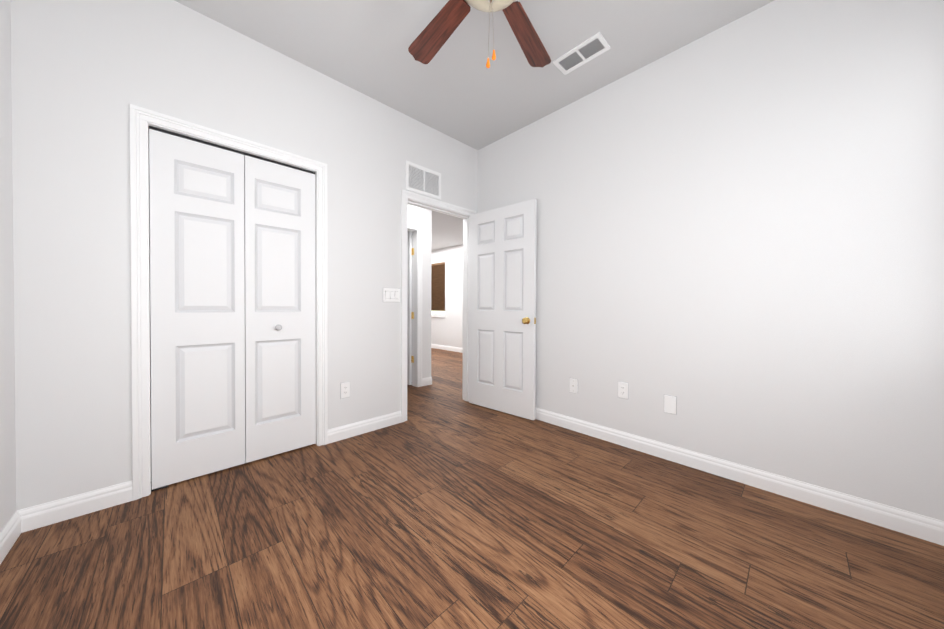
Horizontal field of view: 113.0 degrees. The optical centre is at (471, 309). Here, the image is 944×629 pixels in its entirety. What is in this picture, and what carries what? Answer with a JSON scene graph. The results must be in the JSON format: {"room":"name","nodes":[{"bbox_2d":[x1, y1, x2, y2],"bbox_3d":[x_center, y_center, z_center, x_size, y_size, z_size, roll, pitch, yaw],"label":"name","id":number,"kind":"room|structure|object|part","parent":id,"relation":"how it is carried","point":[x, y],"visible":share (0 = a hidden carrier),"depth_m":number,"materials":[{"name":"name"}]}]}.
{"room":"empty bedroom","nodes":[
{"label":"empty bedroom","id":0,"kind":"room"},
{"bbox_2d":[0,0,15,531],"bbox_3d":[-1.033,-0.351,0.239,0.120,2.787,3.170,0,1,-44],"label":"wall","id":1,"kind":"structure","parent":0,"point":[7,443],"depth_m":1.36,"materials":[{"name":"white paint"}]},
{"bbox_2d":[0,508,27,563],"bbox_3d":[-1.031,0.989,0.343,0.015,0.104,3.050,0,1,-44],"label":"baseboard","id":2,"kind":"structure","parent":1,"relation":"attached to","point":[17,524],"depth_m":1.37,"materials":[{"name":"white paint"}]},
{"bbox_2d":[10,0,477,510],"bbox_3d":[-0.228,-0.380,3.297,5.523,2.787,0.120,0,1,-44],"label":"wall","id":3,"kind":"structure","parent":0,"point":[85,74],"depth_m":1.65,"materials":[{"name":"white paint"}]},
{"bbox_2d":[28,480,132,530],"bbox_3d":[-1.947,0.973,1.567,0.333,0.104,0.015,0,1,-44],"label":"baseboard","id":4,"kind":"structure","parent":3,"relation":"attached to","point":[56,511],"depth_m":1.55,"materials":[{"name":"white paint"}]},
{"bbox_2d":[130,104,327,500],"bbox_3d":[-1.508,-0.012,2.070,0.907,2.068,0.120,0,1,-44],"label":"door frame","id":5,"kind":"structure","parent":3,"relation":"attached to","point":[241,150],"depth_m":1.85,"materials":[{"name":"white paint"}]},
{"bbox_2d":[149,126,315,491],"bbox_3d":[-1.486,-0.003,2.046,0.868,2.049,0.068,0,1,-44],"label":"bifold closet door","id":6,"kind":"structure","parent":3,"relation":"in","point":[233,307],"depth_m":1.98,"materials":[{"name":"white paint"}]},
{"bbox_3d":[-1.342,0.121,2.165,0.040,0.040,0.036,0,1,-44],"label":"knob","id":7,"kind":"part","parent":6,"relation":"part of","materials":[{"name":"grey"}]},
{"bbox_2d":[340,381,349,398],"bbox_3d":[-1.003,0.635,2.475,0.076,0.124,0.008,0,1,-44],"label":"electrical outlet","id":8,"kind":"object","parent":3,"relation":"attached to","point":[344,389],"visible":1,"depth_m":2.47,"materials":[{"name":"white plastic"}]},
{"bbox_2d":[328,411,401,443],"bbox_3d":[-0.872,0.967,2.603,0.643,0.104,0.015,0,1,-44],"label":"baseboard","id":9,"kind":"structure","parent":3,"relation":"attached to","point":[361,427],"depth_m":2.57,"materials":[{"name":"white paint"}]},
{"bbox_2d":[383,288,399,301],"bbox_3d":[-0.705,-0.130,2.749,0.168,0.124,0.013,0,1,-44],"label":"switch plate","id":10,"kind":"object","parent":3,"relation":"attached to","point":[391,294],"visible":1,"depth_m":2.74,"materials":[{"name":"white plastic"}]},
{"bbox_2d":[406,160,440,199],"bbox_3d":[-0.454,-1.226,2.975,0.400,0.260,0.012,0,1,-44],"label":"air vent","id":11,"kind":"object","parent":3,"relation":"in","point":[422,180],"visible":1,"depth_m":2.96,"materials":[{"name":"grey metal"}]},
{"bbox_2d":[401,189,475,421],"bbox_3d":[-0.346,-0.034,3.188,0.934,2.097,0.158,0,1,-44],"label":"door frame","id":12,"kind":"structure","parent":3,"relation":"attached to","point":[406,195],"depth_m":2.99,"materials":[{"name":"white paint"}]},
{"bbox_2d":[469,199,536,419],"bbox_3d":[0.291,-0.003,3.143,0.144,2.020,0.811,0,1,-44],"label":"entry door","id":13,"kind":"structure","parent":12,"relation":"attached to","point":[502,309],"depth_m":3.07,"materials":[{"name":"white paint"}]},
{"bbox_2d":[408,204,431,377],"bbox_3d":[-2.763,-0.246,5.238,1.755,2.460,4.570,0,1,-44],"label":"wall across the hall","id":14,"kind":"structure","parent":0,"point":[420,216],"depth_m":4.14,"materials":[{"name":"white paint"}]},
{"bbox_2d":[408,223,422,386],"bbox_3d":[-1.032,-0.043,3.806,0.934,2.097,0.139,0,1,-44],"label":"door frame","id":15,"kind":"structure","parent":14,"relation":"attached to","point":[415,307],"depth_m":4.07,"materials":[{"name":"white paint"}]},
{"bbox_2d":[407,232,413,384],"bbox_3d":[-1.067,-0.021,4.391,0.139,2.020,0.843,0,1,-44],"label":"hall door","id":16,"kind":"structure","parent":15,"relation":"attached to","point":[410,317],"depth_m":4.13,"materials":[{"name":"white paint"}]},
{"bbox_2d":[431,244,462,347],"bbox_3d":[-0.231,-0.257,7.197,0.120,2.460,5.500,0,1,-44],"label":"wall","id":17,"kind":"structure","parent":0,"point":[447,330],"depth_m":7.38,"materials":[{"name":"white paint"}]},
{"bbox_2d":[431,262,444,310],"bbox_3d":[-0.889,-0.570,7.822,0.033,1.188,0.730,0,1,-44],"label":"window blind","id":18,"kind":"object","parent":17,"relation":"attached to","point":[437,286],"visible":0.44,"depth_m":7.78,"materials":[{"name":"brown wood"}]},
{"bbox_2d":[431,311,445,316],"bbox_3d":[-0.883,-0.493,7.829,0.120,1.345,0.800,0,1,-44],"label":"window sill","id":19,"kind":"structure","parent":17,"relation":"in","point":[437,313],"depth_m":7.83,"materials":[{"name":"white paint"}]},
{"bbox_3d":[-0.841,-0.509,7.869,0.005,1.315,0.740,0,1,-44],"label":"glass","id":20,"kind":"part","parent":19,"relation":"part of","materials":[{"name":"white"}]},
{"bbox_2d":[431,344,462,352],"bbox_3d":[-0.243,0.922,7.119,0.015,0.104,5.380,0,1,-44],"label":"baseboard","id":21,"kind":"structure","parent":17,"relation":"attached to","point":[449,348],"depth_m":7.46,"materials":[{"name":"white paint"}]},
{"bbox_2d":[431,211,462,250],"bbox_3d":[-1.710,-1.527,5.755,4.240,0.100,5.500,0,1,-44],"label":"ceiling","id":22,"kind":"structure","parent":0,"point":[447,230],"depth_m":5.88,"materials":[{"name":"white paint"}]},
{"bbox_2d":[0,348,943,628],"bbox_3d":[-1.041,1.052,4.152,5.523,0.100,8.790,0,1,-44],"label":"floor","id":23,"kind":"structure","parent":0,"point":[446,506],"depth_m":1.35,"materials":[{"name":"brown wood"}]},
{"bbox_2d":[422,377,431,384],"bbox_3d":[-2.124,0.928,5.858,0.015,0.104,4.585,0,1,-44],"label":"baseboard","id":24,"kind":"structure","parent":23,"relation":"on","point":[426,381],"depth_m":4.16,"materials":[{"name":"white paint"}]},
{"bbox_2d":[174,0,773,149],"bbox_3d":[0.049,-1.812,1.343,3.223,0.120,3.290,0,1,-44],"label":"ceiling","id":25,"kind":"structure","parent":0,"point":[455,87],"depth_m":2.08,"materials":[{"name":"white paint"}]},
{"bbox_2d":[408,0,550,67],"bbox_3d":[0.064,-1.409,1.411,1.262,0.687,1.237,0,1,-44],"label":"fan","id":26,"kind":"object","parent":25,"relation":"hanging from","point":[430,40],"visible":1,"depth_m":1.66,"materials":[{"name":"brown wood"}]},
{"bbox_3d":[0.084,-1.433,1.369,0.312,0.087,0.312,0,1,-44],"label":"lamp shade","id":27,"kind":"part","parent":26,"relation":"part of","materials":[{"name":"white glass"}]},
{"bbox_2d":[553,32,610,74],"bbox_3d":[0.749,-1.752,2.151,0.170,0.011,0.335,0,1,-44],"label":"ceiling vent","id":28,"kind":"object","parent":25,"relation":"in","point":[589,49],"visible":1,"depth_m":2.14,"materials":[{"name":"grey metal"}]},
{"bbox_2d":[478,0,943,520],"bbox_3d":[1.203,-0.365,2.391,0.120,2.787,3.170,0,1,-44],"label":"wall","id":29,"kind":"structure","parent":0,"point":[740,238],"depth_m":1.80,"materials":[{"name":"white paint"}]},
{"bbox_2d":[570,378,577,393],"bbox_3d":[0.861,0.646,2.655,0.015,0.124,0.076,0,1,-44],"label":"outlet","id":30,"kind":"object","parent":29,"relation":"attached to","point":[573,385],"visible":1,"depth_m":2.65,"materials":[{"name":"white plastic"}]},
{"bbox_2d":[618,381,627,398],"bbox_3d":[1.143,0.608,2.367,0.008,0.124,0.076,0,1,-44],"label":"electrical outlet","id":31,"kind":"object","parent":29,"relation":"attached to","point":[622,389],"visible":1,"depth_m":2.36,"materials":[{"name":"white plastic"}]},
{"bbox_2d":[664,394,676,414],"bbox_3d":[1.359,0.649,2.143,0.008,0.124,0.076,0,1,-44],"label":"electrical outlet","id":32,"kind":"object","parent":29,"relation":"attached to","point":[670,404],"visible":1,"depth_m":2.14,"materials":[{"name":"white plastic"}]},
{"bbox_2d":[535,407,943,545],"bbox_3d":[1.099,0.976,2.393,0.038,0.104,3.050,0,1,-44],"label":"baseboard","id":33,"kind":"structure","parent":29,"relation":"attached to","point":[923,527],"depth_m":1.77,"materials":[{"name":"white paint"}]}
]}

